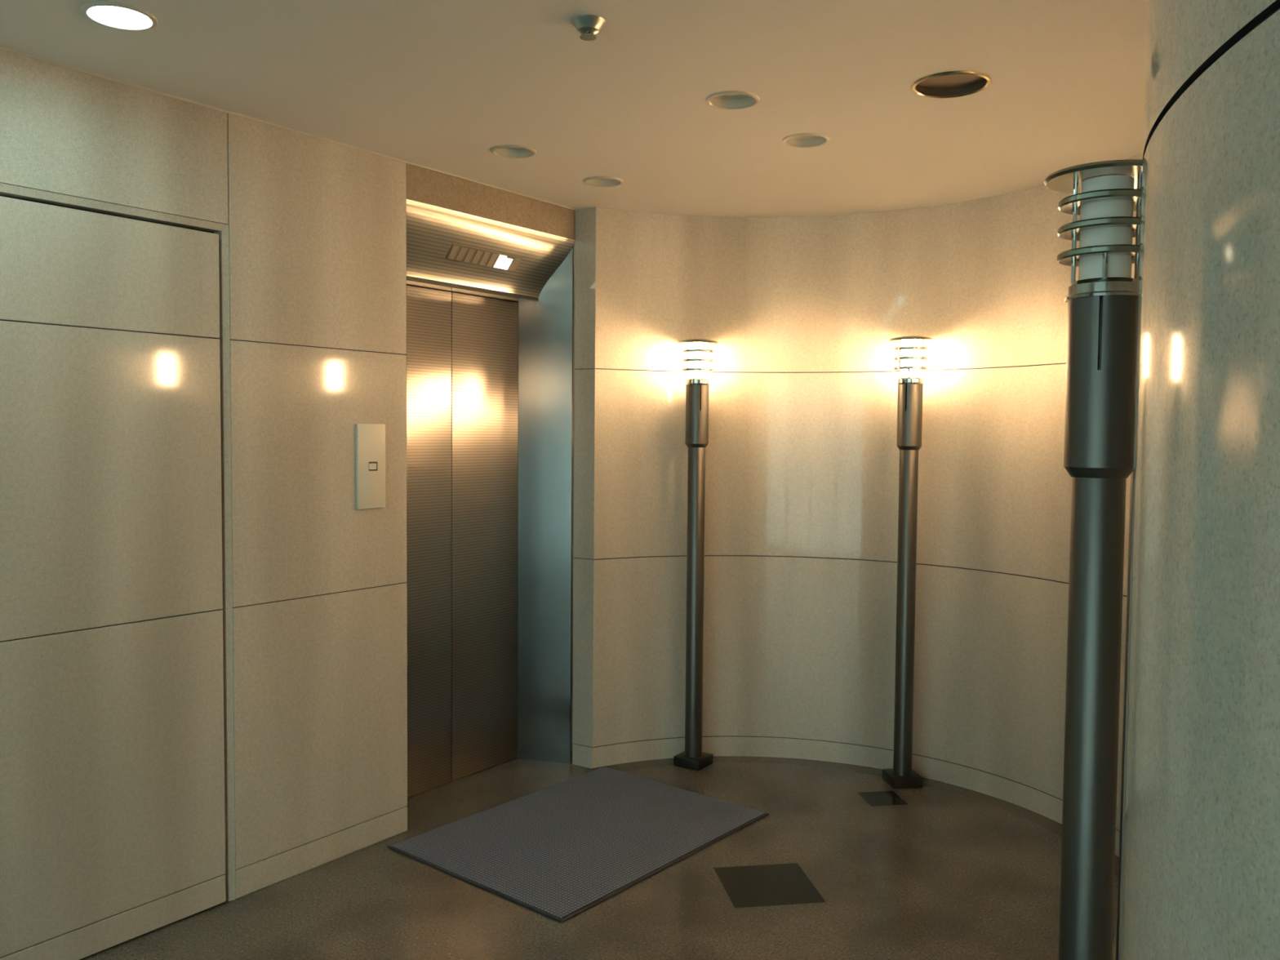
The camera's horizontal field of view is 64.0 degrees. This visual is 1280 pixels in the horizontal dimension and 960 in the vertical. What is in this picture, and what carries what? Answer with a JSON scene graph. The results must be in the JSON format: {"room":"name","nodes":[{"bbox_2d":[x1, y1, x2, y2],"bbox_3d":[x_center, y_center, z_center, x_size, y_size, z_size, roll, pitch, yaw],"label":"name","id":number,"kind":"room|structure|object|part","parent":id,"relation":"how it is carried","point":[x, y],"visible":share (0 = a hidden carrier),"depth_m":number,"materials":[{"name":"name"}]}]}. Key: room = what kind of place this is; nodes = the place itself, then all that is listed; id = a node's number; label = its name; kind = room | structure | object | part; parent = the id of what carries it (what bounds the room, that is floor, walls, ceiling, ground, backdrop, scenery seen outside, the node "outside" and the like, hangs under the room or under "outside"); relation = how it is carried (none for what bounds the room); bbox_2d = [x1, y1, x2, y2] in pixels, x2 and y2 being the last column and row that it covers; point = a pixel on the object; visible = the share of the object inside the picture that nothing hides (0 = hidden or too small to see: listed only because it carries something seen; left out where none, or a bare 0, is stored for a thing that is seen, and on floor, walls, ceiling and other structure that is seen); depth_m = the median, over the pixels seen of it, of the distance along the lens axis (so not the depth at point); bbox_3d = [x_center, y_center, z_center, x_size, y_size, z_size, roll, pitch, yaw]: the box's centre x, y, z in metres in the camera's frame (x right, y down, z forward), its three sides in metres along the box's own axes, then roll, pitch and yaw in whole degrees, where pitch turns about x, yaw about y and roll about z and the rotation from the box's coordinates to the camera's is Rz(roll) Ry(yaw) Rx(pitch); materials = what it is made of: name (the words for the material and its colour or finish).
{"room":"lobby","nodes":[
{"label":"lobby","id":0,"kind":"room"},
{"bbox_2d":[0,49,407,898],"bbox_3d":[-2.637,0.168,1.530,0.200,2.478,5.744,2,3,36],"label":"wall","id":1,"kind":"structure","parent":0,"point":[317,227],"depth_m":3.40,"materials":[{"name":"beige stone"}]},
{"bbox_2d":[0,195,213,233],"bbox_3d":[-1.672,0.286,2.909,0.140,2.131,0.968,2,3,36],"label":"trim","id":2,"kind":"structure","parent":1,"relation":"attached to","point":[0,195],"depth_m":2.92,"materials":[{"name":"grey metal"}]},
{"bbox_2d":[0,195,226,959],"bbox_3d":[-1.587,0.304,2.847,0.051,2.091,0.900,2,3,36],"label":"door","id":3,"kind":"structure","parent":1,"relation":"in","point":[113,811],"depth_m":2.90,"materials":[{"name":"beige stone"}]},
{"bbox_2d":[0,182,235,901],"bbox_3d":[-1.588,0.290,2.847,0.049,2.131,0.968,2,3,36],"label":"trim","id":4,"kind":"structure","parent":1,"relation":"attached to","point":[8,190],"depth_m":3.20,"materials":[{"name":"beige metal"}]},
{"bbox_2d":[0,46,575,210],"bbox_3d":[-2.262,-1.078,1.798,0.004,0.006,6.700,2,3,36],"label":"trim","id":5,"kind":"structure","parent":1,"relation":"attached to","point":[1,47],"depth_m":3.21,"materials":[{"name":"beige"}]},
{"bbox_2d":[355,423,385,509],"bbox_3d":[-0.955,-0.049,3.639,0.015,0.300,0.123,2,3,36],"label":"plate","id":6,"kind":"object","parent":1,"relation":"attached to","point":[370,437],"visible":1,"depth_m":3.63,"materials":[{"name":"beige plastic"}]},
{"bbox_2d":[408,275,518,746],"bbox_3d":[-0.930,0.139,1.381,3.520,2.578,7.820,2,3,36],"label":"door frame","id":7,"kind":"structure","parent":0,"point":[408,276],"depth_m":4.81,"materials":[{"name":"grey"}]},
{"bbox_2d":[405,163,574,239],"bbox_3d":[-0.669,-1.113,4.199,0.244,0.133,0.960,2,3,36],"label":"wall","id":8,"kind":"structure","parent":7,"relation":"attached to","point":[424,185],"depth_m":4.07,"materials":[{"name":"brown stone"}]},
{"bbox_2d":[0,0,1147,217],"bbox_3d":[0.111,-1.008,0.560,6.050,0.008,7.800,2,3,36],"label":"ceiling","id":9,"kind":"structure","parent":0,"point":[439,85],"depth_m":2.87,"materials":[{"name":"white paint"}]},
{"bbox_2d":[80,0,158,30],"bbox_3d":[-1.234,-1.114,2.433,0.164,0.036,0.164,2,3,36],"label":"recessed light","id":10,"kind":"object","parent":9,"relation":"in","point":[110,14],"visible":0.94,"depth_m":2.43,"materials":[{"name":"beige"}]},
{"bbox_2d":[88,5,150,24],"bbox_3d":[-1.234,-1.105,2.433,0.129,0.014,0.129,2,3,36],"label":"diffuser","id":11,"kind":"object","parent":10,"relation":"attached to","point":[103,15],"depth_m":2.43,"materials":[{"name":"white"}]},
{"bbox_2d":[490,144,536,158],"bbox_3d":[-0.441,-1.169,3.581,0.160,0.052,0.160,2,3,36],"label":"recessed light","id":12,"kind":"object","parent":9,"relation":"in","point":[511,151],"visible":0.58,"depth_m":3.63,"materials":[{"name":"beige"}]},
{"bbox_2d":[570,14,605,40],"bbox_3d":[-0.124,-1.075,2.446,0.084,0.038,0.084,2,3,36],"label":"sprinkler head","id":13,"kind":"object","parent":9,"relation":"attached to","point":[588,25],"visible":1,"depth_m":2.43},
{"bbox_2d":[582,176,623,186],"bbox_3d":[-0.144,-1.186,3.999,0.160,0.052,0.160,2,3,36],"label":"recessed light","id":14,"kind":"object","parent":9,"relation":"in","point":[597,181],"visible":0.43,"depth_m":4.05,"materials":[{"name":"beige"}]},
{"bbox_2d":[705,90,759,109],"bbox_3d":[0.272,-1.137,3.011,0.160,0.052,0.160,2,3,36],"label":"recessed light","id":15,"kind":"object","parent":9,"relation":"in","point":[732,100],"visible":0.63,"depth_m":3.06,"materials":[{"name":"beige"}]},
{"bbox_2d":[782,133,830,147],"bbox_3d":[0.554,-1.153,3.414,0.160,0.052,0.160,2,3,36],"label":"recessed light","id":16,"kind":"object","parent":9,"relation":"in","point":[802,140],"visible":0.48,"depth_m":3.47,"materials":[{"name":"beige"}]},
{"bbox_2d":[911,71,991,97],"bbox_3d":[0.869,-1.113,2.862,0.216,0.028,0.216,2,3,36],"label":"recessed light","id":17,"kind":"object","parent":9,"relation":"attached to","point":[951,84],"visible":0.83,"depth_m":2.90,"materials":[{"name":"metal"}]},
{"bbox_2d":[915,74,986,95],"bbox_3d":[0.869,-1.115,2.861,0.204,0.022,0.204,2,3,36],"label":"grille","id":18,"kind":"object","parent":17,"relation":"attached to","point":[933,84],"depth_m":2.91,"materials":[{"name":"brown"}]},
{"bbox_2d":[80,746,1118,959],"bbox_3d":[0.090,1.501,0.677,6.050,0.060,7.800,2,3,36],"label":"floor","id":19,"kind":"structure","parent":0,"point":[941,874],"depth_m":3.29,"materials":[{"name":"brown stone"}]},
{"bbox_2d":[405,199,575,806],"bbox_3d":[-0.688,0.122,4.275,0.280,2.349,0.983,2,3,36],"label":"elevator","id":20,"kind":"object","parent":19,"relation":"on","point":[490,609],"visible":0.79,"depth_m":4.46,"materials":[{"name":"metal"}]},
{"bbox_3d":[-0.916,0.257,4.183,0.030,2.072,0.370,2,3,36],"label":"door","id":21,"kind":"part","parent":20,"relation":"part of","materials":[{"name":"metal"}]},
{"bbox_3d":[-0.685,0.244,4.497,0.030,2.072,0.404,2,3,36],"label":"door","id":22,"kind":"part","parent":20,"relation":"part of","materials":[{"name":"metal"}]},
{"bbox_2d":[387,766,768,922],"bbox_3d":[-0.200,1.316,3.861,0.872,0.009,1.175,3,3,40],"label":"floor mat","id":23,"kind":"object","parent":19,"relation":"on","point":[557,851],"visible":1,"depth_m":3.76,"materials":[{"name":"grey rubber"}]},
{"bbox_2d":[572,207,595,768],"bbox_3d":[-0.225,0.047,4.588,0.123,2.478,0.107,2,3,36],"label":"wall pier","id":24,"kind":"object","parent":19,"relation":"on","point":[584,219],"visible":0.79,"depth_m":4.54,"materials":[{"name":"beige stone"}]},
{"bbox_2d":[673,338,718,770],"bbox_3d":[0.249,0.332,4.594,0.184,1.915,0.184,2,3,34],"label":"lamp","id":25,"kind":"object","parent":19,"relation":"on","point":[697,383],"visible":1,"depth_m":4.56,"materials":[{"name":"grey metal"}]},
{"bbox_3d":[0.215,-0.528,4.573,0.007,0.159,0.007,2,3,34],"label":"rod","id":26,"kind":"part","parent":25,"relation":"part of","materials":[{"name":"silver metal"}]},
{"bbox_3d":[0.257,-0.614,4.550,0.184,0.020,0.184,2,3,34],"label":"plate","id":27,"kind":"part","parent":25,"relation":"part of","materials":[{"name":"silver metal"}]},
{"bbox_3d":[0.297,-0.526,4.536,0.007,0.159,0.007,2,3,34],"label":"rod","id":28,"kind":"part","parent":25,"relation":"part of","materials":[{"name":"silver metal"}]},
{"bbox_2d":[713,862,825,907],"bbox_3d":[0.425,1.346,3.413,0.300,0.001,0.300,0,3,-9],"label":"tile","id":29,"kind":"object","parent":19,"relation":"on","point":[780,884],"depth_m":3.40,"materials":[{"name":"black stone"}]},
{"bbox_2d":[857,791,907,806],"bbox_3d":[1.000,1.313,4.228,0.157,0.001,0.157,0,3,-9],"label":"tile","id":30,"kind":"object","parent":19,"relation":"on","point":[882,797],"depth_m":4.22,"materials":[{"name":"black stone"}]},
{"bbox_2d":[882,335,933,788],"bbox_3d":[1.138,0.350,4.370,0.184,1.915,0.184,0,3,-9],"label":"lamp","id":31,"kind":"object","parent":19,"relation":"on","point":[910,385],"visible":1,"depth_m":4.34,"materials":[{"name":"grey metal"}]},
{"bbox_3d":[1.104,-0.510,4.349,0.007,0.159,0.007,0,3,-9],"label":"rod","id":32,"kind":"part","parent":31,"relation":"part of","materials":[{"name":"silver metal"}]},
{"bbox_3d":[1.145,-0.597,4.326,0.184,0.020,0.184,0,3,-9],"label":"plate","id":33,"kind":"part","parent":31,"relation":"part of","materials":[{"name":"silver metal"}]},
{"bbox_3d":[1.186,-0.508,4.312,0.007,0.159,0.007,0,3,-9],"label":"rod","id":34,"kind":"part","parent":31,"relation":"part of","materials":[{"name":"silver metal"}]},
{"bbox_2d":[1043,159,1142,959],"bbox_3d":[0.715,0.474,1.627,0.184,1.915,0.184,0,3,-14],"label":"lamp","id":35,"kind":"object","parent":19,"relation":"on","point":[1103,303],"visible":0.91,"depth_m":1.58,"materials":[{"name":"grey metal"}]},
{"bbox_3d":[0.681,-0.387,1.606,0.007,0.159,0.007,0,3,-14],"label":"rod","id":36,"kind":"part","parent":35,"relation":"part of","materials":[{"name":"silver metal"}]},
{"bbox_3d":[0.723,-0.473,1.583,0.184,0.020,0.184,0,3,-14],"label":"plate","id":37,"kind":"part","parent":35,"relation":"part of","materials":[{"name":"silver metal"}]},
{"bbox_3d":[0.703,-0.323,1.549,0.007,0.038,0.007,0,3,-14],"label":"rod","id":38,"kind":"part","parent":35,"relation":"part of","materials":[{"name":"silver metal"}]},
{"bbox_3d":[0.763,-0.384,1.569,0.007,0.159,0.007,0,3,-14],"label":"rod","id":39,"kind":"part","parent":35,"relation":"part of","materials":[{"name":"silver metal"}]},
{"bbox_2d":[1115,471,1133,959],"bbox_3d":[1.333,0.428,2.724,0.184,1.915,0.184,0,3,-5],"label":"lamp","id":40,"kind":"object","parent":19,"relation":"on","point":[1131,473],"visible":0.02,"depth_m":2.74,"materials":[{"name":"grey metal"}]},
{"bbox_2d":[591,152,1142,857],"bbox_3d":[1.054,0.083,4.041,2.687,2.478,1.088,3,4,45],"label":"wall","id":41,"kind":"structure","parent":0,"point":[802,313],"depth_m":4.58,"materials":[{"name":"beige stone"}]},
{"bbox_2d":[592,755,1119,875],"bbox_3d":[0.994,1.321,4.049,2.455,0.001,0.988,3,4,45],"label":"trim","id":42,"kind":"structure","parent":41,"relation":"attached to","point":[1051,824],"depth_m":4.56,"materials":[{"name":"stone"}]},
{"bbox_2d":[1118,0,1279,959],"bbox_3d":[1.198,0.242,0.625,1.606,2.478,4.157,0,3,-10],"label":"wall","id":43,"kind":"structure","parent":0,"point":[1200,858],"depth_m":0.76,"materials":[{"name":"beige stone"}]}
]}

